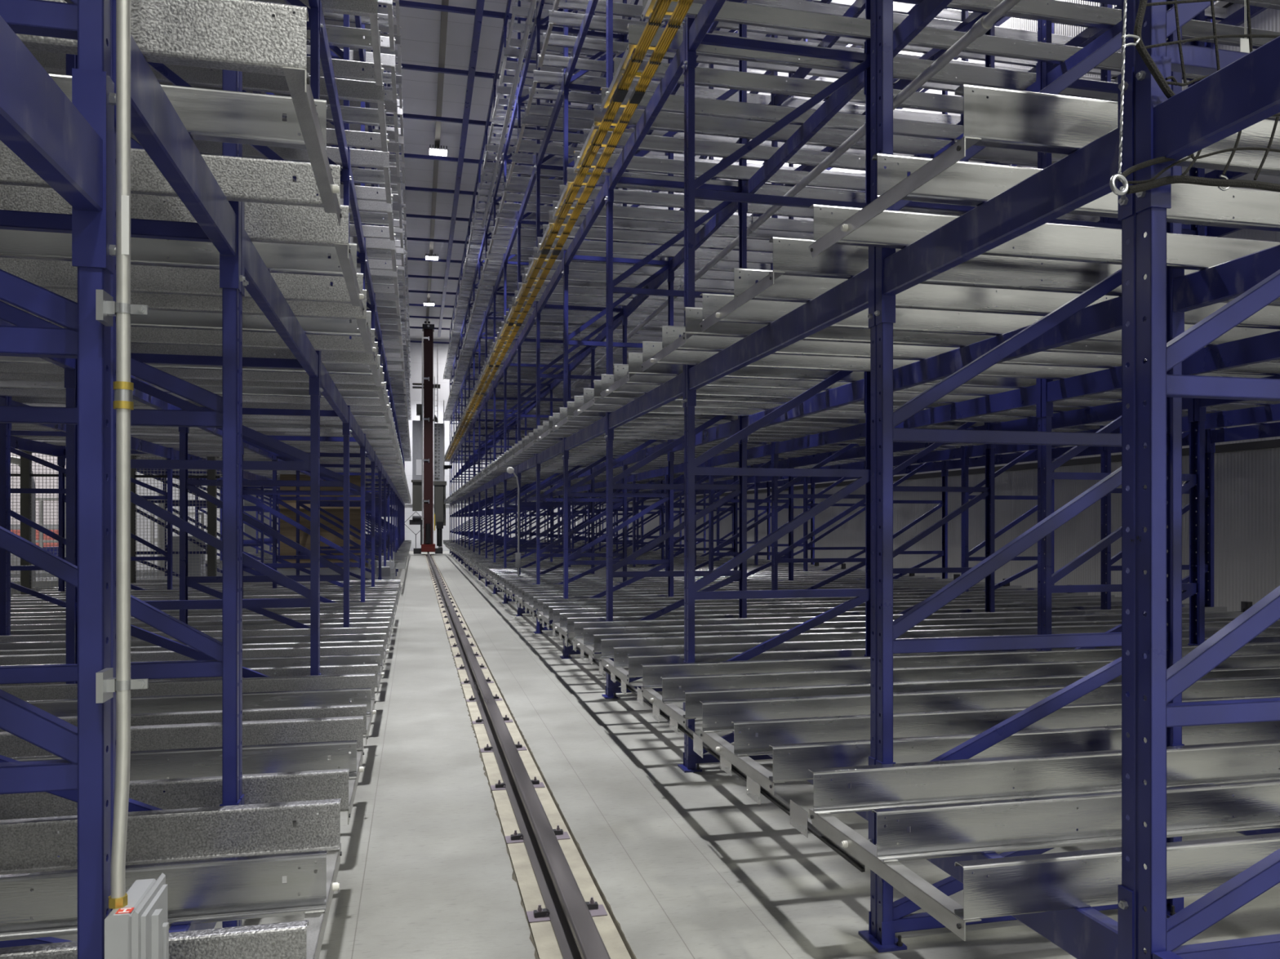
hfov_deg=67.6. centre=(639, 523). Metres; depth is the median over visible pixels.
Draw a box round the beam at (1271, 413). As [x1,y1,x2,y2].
[1103,404,1279,450]
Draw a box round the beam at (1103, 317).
[893,281,1168,391]
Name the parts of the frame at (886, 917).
post, plate, post, plate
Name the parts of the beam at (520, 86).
plate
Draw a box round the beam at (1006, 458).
[943,450,1044,475]
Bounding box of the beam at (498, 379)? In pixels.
[493,366,503,393]
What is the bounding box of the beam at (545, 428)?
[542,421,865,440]
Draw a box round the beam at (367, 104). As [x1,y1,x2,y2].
[364,102,375,151]
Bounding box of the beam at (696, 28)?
[684,0,725,70]
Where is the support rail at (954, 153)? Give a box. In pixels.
[808,137,981,257]
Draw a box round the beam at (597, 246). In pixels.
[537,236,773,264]
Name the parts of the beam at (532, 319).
plate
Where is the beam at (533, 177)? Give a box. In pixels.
[516,153,536,228]
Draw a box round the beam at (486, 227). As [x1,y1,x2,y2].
[484,196,493,237]
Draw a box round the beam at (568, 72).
[562,0,598,96]
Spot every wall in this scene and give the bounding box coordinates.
[10,471,244,571]
[244,337,577,551]
[577,0,1279,611]
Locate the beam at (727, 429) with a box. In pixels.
[668,416,742,461]
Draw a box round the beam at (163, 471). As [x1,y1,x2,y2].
[138,468,166,479]
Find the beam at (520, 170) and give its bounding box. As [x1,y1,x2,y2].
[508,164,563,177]
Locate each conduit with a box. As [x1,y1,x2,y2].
[95,0,148,909]
[506,466,520,576]
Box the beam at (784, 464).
[733,457,789,481]
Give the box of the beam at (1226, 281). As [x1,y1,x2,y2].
[1171,244,1279,337]
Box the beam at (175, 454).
[172,448,207,460]
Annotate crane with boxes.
[409,321,451,554]
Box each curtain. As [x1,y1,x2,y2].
[10,453,66,524]
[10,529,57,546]
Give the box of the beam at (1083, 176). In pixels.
[874,66,1134,324]
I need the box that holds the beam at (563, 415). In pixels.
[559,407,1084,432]
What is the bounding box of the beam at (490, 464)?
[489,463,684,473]
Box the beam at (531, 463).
[517,453,536,479]
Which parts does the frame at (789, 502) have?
post, post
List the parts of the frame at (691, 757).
post, plate, post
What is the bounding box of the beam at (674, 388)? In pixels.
[605,364,685,440]
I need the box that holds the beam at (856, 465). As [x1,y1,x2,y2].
[804,461,865,482]
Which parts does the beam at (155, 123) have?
plate, plate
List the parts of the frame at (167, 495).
post, post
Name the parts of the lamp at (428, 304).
led panel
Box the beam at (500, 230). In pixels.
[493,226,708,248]
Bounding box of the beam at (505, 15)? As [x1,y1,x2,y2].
[503,0,511,32]
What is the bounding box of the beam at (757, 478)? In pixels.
[755,475,804,487]
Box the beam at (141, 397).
[130,375,186,431]
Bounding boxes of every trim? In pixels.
[244,502,517,505]
[424,553,631,958]
[425,555,636,958]
[579,1,1279,508]
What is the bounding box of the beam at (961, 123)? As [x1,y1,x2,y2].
[913,114,963,157]
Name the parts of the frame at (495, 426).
post, post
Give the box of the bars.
[444,0,706,461]
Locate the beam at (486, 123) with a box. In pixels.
[484,85,493,136]
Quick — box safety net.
[1117,0,1279,194]
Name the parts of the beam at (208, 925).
plate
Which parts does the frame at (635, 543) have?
post, post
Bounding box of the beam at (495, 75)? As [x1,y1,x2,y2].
[493,25,503,90]
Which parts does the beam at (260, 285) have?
plate, plate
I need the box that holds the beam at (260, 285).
[240,201,322,396]
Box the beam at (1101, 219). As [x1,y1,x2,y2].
[1096,217,1103,222]
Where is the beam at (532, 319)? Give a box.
[516,301,536,352]
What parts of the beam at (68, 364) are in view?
plate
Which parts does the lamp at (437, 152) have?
led panel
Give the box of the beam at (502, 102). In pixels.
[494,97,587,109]
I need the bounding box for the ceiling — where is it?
[377,0,848,339]
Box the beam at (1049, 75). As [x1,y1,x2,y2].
[1041,21,1121,89]
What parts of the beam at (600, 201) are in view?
plate, plate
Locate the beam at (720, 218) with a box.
[669,180,738,281]
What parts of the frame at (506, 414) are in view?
post, plate, post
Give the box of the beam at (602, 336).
[591,306,623,355]
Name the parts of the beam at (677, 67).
plate, plate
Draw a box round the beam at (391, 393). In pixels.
[390,383,392,404]
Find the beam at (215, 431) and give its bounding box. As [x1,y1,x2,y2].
[185,400,243,454]
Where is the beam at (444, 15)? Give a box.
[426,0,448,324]
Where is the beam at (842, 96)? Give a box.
[742,41,865,212]
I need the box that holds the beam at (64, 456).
[63,445,66,465]
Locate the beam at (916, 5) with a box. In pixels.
[906,4,918,14]
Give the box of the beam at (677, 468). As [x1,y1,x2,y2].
[665,459,709,480]
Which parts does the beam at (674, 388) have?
plate, plate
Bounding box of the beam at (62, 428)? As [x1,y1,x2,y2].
[8,395,66,432]
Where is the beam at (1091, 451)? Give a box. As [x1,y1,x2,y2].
[1051,429,1207,461]
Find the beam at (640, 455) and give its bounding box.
[622,440,668,471]
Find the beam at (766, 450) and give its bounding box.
[709,442,773,467]
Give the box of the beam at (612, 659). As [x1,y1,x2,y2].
[608,652,685,711]
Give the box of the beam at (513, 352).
[503,336,517,375]
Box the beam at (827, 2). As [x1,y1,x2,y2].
[789,0,832,40]
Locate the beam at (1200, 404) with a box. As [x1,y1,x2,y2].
[1194,374,1279,422]
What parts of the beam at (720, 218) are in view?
plate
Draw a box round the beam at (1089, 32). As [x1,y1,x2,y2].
[1026,4,1103,77]
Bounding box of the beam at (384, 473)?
[377,465,386,484]
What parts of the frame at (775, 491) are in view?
post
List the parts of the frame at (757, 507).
post, post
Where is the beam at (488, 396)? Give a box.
[484,384,493,406]
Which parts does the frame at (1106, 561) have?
post, post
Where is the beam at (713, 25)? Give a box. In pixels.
[670,0,729,94]
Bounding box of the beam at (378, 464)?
[375,453,382,477]
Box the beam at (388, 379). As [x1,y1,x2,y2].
[386,357,390,390]
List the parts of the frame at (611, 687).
post, plate, post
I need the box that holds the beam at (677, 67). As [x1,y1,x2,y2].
[605,19,685,203]
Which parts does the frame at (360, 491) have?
post, post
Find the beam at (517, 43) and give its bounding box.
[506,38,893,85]
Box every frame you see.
[0,0,115,958]
[0,69,242,947]
[0,395,10,635]
[10,430,66,607]
[10,456,35,587]
[35,497,57,555]
[57,448,172,591]
[65,476,66,557]
[66,0,319,792]
[137,380,211,577]
[151,512,204,569]
[162,470,222,573]
[179,14,350,702]
[195,475,263,568]
[220,487,279,560]
[242,24,364,603]
[243,486,278,555]
[256,489,278,553]
[269,494,278,551]
[272,16,374,588]
[296,4,381,580]
[320,32,386,573]
[365,84,390,564]
[365,152,392,559]
[365,412,395,555]
[365,422,396,576]
[365,430,398,572]
[365,432,399,548]
[365,443,400,546]
[367,448,401,545]
[370,453,402,543]
[374,457,403,542]
[375,461,404,541]
[377,463,404,540]
[449,333,475,553]
[451,323,478,555]
[453,307,482,557]
[455,298,484,559]
[457,280,490,561]
[461,267,496,564]
[464,251,502,567]
[468,229,508,571]
[473,204,516,575]
[478,173,526,580]
[484,135,536,586]
[492,89,552,594]
[502,31,570,604]
[506,511,531,539]
[510,512,536,538]
[515,0,594,616]
[516,510,545,542]
[521,507,553,542]
[528,497,563,545]
[533,0,626,633]
[540,509,571,544]
[546,494,586,548]
[557,505,583,539]
[558,492,600,551]
[560,0,673,658]
[571,488,617,553]
[573,502,603,542]
[575,505,591,541]
[586,502,615,538]
[587,484,638,557]
[595,497,628,545]
[601,0,746,698]
[613,480,664,559]
[613,498,643,546]
[626,497,661,547]
[632,474,696,566]
[640,491,681,551]
[664,489,706,553]
[665,22,737,570]
[677,0,870,773]
[696,489,733,556]
[708,30,793,582]
[716,480,770,560]
[754,475,814,564]
[771,0,865,590]
[803,38,865,571]
[857,0,1183,952]
[893,0,994,613]
[893,8,947,579]
[961,10,1053,591]
[1037,4,1204,650]
[1100,3,1213,608]
[1121,0,1279,958]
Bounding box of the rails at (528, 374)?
[187,0,1226,575]
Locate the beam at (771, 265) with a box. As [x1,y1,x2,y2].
[755,264,773,284]
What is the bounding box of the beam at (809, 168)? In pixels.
[789,111,865,186]
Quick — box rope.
[1118,0,1127,173]
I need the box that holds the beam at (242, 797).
[240,794,244,804]
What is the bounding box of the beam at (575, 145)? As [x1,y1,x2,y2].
[568,104,591,158]
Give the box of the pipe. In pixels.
[481,0,537,227]
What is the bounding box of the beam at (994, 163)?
[994,163,1009,165]
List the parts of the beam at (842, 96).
plate, plate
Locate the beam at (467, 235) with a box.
[464,225,468,251]
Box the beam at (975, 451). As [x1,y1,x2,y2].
[963,425,1103,465]
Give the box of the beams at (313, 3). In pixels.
[0,0,1184,958]
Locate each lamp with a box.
[423,299,435,306]
[425,253,439,260]
[428,143,448,156]
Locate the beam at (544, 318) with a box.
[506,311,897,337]
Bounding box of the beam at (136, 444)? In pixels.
[130,436,172,459]
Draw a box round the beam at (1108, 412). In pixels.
[987,397,1197,448]
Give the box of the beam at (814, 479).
[811,476,858,488]
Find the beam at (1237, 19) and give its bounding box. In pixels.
[1207,5,1267,48]
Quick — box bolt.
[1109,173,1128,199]
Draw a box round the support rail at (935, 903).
[808,808,981,941]
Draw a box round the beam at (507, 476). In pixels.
[503,464,517,484]
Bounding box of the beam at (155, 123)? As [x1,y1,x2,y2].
[112,0,245,292]
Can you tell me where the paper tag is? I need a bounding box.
[1240,0,1249,53]
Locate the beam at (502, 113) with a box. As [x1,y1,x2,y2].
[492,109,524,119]
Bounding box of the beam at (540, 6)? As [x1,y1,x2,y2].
[536,0,544,26]
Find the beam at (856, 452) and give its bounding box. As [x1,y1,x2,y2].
[789,445,865,468]
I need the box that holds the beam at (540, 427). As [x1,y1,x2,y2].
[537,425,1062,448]
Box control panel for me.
[172,536,205,576]
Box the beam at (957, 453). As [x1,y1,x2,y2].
[893,445,963,466]
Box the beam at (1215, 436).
[1207,422,1279,453]
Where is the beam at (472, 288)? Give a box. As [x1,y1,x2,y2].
[468,284,473,306]
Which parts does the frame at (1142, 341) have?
post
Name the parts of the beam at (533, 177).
plate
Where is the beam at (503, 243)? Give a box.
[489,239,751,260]
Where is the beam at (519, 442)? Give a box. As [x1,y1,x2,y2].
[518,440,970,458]
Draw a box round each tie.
[386,113,577,133]
[390,152,517,164]
[392,0,548,23]
[395,62,583,84]
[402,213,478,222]
[404,186,477,195]
[406,237,468,244]
[407,257,464,263]
[408,275,461,279]
[408,289,456,294]
[408,303,453,307]
[408,315,452,319]
[409,326,449,330]
[409,340,449,343]
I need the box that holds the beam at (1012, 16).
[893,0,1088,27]
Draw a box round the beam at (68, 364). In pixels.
[0,319,75,388]
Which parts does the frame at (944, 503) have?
post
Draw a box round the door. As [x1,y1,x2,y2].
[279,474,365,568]
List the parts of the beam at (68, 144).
plate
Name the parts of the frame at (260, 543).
post, post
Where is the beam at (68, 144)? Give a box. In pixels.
[0,15,115,274]
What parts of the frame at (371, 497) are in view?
post, post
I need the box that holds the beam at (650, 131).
[624,129,653,172]
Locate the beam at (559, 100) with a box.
[535,68,564,174]
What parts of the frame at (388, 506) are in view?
post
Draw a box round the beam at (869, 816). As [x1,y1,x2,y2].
[685,662,875,844]
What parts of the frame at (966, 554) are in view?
post, post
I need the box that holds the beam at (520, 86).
[516,4,536,103]
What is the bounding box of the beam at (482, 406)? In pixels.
[478,399,485,417]
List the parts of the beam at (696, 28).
plate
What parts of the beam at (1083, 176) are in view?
plate, plate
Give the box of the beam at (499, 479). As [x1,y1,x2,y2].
[493,473,503,489]
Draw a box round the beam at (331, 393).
[320,351,351,435]
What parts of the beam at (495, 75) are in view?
plate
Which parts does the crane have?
drive motor, hoist motor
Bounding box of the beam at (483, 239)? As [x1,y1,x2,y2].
[478,231,484,265]
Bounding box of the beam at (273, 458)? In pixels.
[243,442,276,461]
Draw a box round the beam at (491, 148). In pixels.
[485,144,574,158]
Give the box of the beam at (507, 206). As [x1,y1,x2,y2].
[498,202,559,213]
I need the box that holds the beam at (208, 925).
[168,799,241,932]
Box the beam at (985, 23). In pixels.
[570,0,1021,389]
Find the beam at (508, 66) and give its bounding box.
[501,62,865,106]
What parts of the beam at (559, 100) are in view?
plate, plate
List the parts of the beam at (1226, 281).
plate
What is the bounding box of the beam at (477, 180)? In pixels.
[472,168,478,204]
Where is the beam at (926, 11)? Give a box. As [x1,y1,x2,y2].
[893,0,952,57]
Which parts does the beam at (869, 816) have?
plate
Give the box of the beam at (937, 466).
[893,460,944,476]
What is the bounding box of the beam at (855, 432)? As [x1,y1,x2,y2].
[773,422,865,462]
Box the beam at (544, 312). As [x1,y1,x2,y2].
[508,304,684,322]
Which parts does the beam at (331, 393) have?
plate, plate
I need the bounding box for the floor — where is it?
[30,551,1279,958]
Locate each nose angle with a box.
[282,66,342,226]
[303,841,342,958]
[334,243,364,315]
[340,750,364,824]
[355,317,376,361]
[363,697,376,744]
[369,13,383,90]
[369,364,383,392]
[375,665,383,694]
[377,100,389,155]
[377,391,389,412]
[382,644,389,666]
[383,167,392,208]
[383,411,391,427]
[387,3,395,52]
[387,211,395,242]
[387,426,394,437]
[387,626,391,643]
[391,66,397,104]
[391,248,397,272]
[391,437,396,447]
[393,111,399,143]
[393,276,398,295]
[393,445,398,453]
[395,0,400,36]
[395,151,400,177]
[395,300,399,315]
[397,44,402,75]
[397,182,401,205]
[397,319,401,333]
[399,84,402,108]
[399,210,402,228]
[399,336,402,346]
[400,114,403,136]
[400,143,404,162]
[400,232,403,248]
[400,253,404,266]
[400,349,403,358]
[400,361,404,369]
[402,167,404,183]
[402,270,404,281]
[403,189,405,204]
[403,207,406,222]
[403,285,405,296]
[404,225,406,236]
[404,240,407,250]
[469,229,473,240]
[471,212,476,226]
[471,302,476,312]
[475,195,479,210]
[475,289,479,301]
[479,173,484,190]
[479,274,484,286]
[482,151,488,169]
[482,258,488,271]
[487,123,493,146]
[487,239,493,255]
[487,352,493,364]
[492,93,499,118]
[492,217,499,235]
[492,340,499,351]
[498,56,506,86]
[498,191,506,213]
[498,324,506,338]
[498,461,506,467]
[498,583,506,590]
[505,15,515,48]
[505,161,515,186]
[505,455,514,462]
[506,306,515,322]
[506,588,511,595]
[514,124,525,155]
[514,284,525,304]
[514,448,524,457]
[514,594,522,604]
[524,81,537,118]
[524,257,536,281]
[524,440,537,449]
[524,601,537,613]
[537,22,553,70]
[537,223,553,253]
[537,429,552,441]
[537,611,549,624]
[552,0,559,13]
[552,182,572,219]
[552,416,572,431]
[552,622,572,638]
[573,121,599,172]
[573,397,599,417]
[573,637,599,658]
[600,44,635,112]
[600,373,635,399]
[600,657,635,684]
[640,0,656,21]
[640,333,694,371]
[640,686,694,728]
[699,271,785,332]
[699,728,785,795]
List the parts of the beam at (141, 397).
plate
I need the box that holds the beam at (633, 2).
[622,0,639,36]
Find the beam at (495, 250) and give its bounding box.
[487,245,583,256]
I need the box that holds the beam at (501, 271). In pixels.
[493,259,506,298]
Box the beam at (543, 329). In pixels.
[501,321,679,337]
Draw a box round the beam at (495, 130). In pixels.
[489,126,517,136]
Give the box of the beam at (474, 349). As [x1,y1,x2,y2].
[472,335,480,357]
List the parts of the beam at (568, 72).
plate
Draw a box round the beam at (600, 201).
[562,168,606,275]
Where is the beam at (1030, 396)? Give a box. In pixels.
[894,378,1041,428]
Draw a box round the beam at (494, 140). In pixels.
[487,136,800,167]
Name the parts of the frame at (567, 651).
post, plate, post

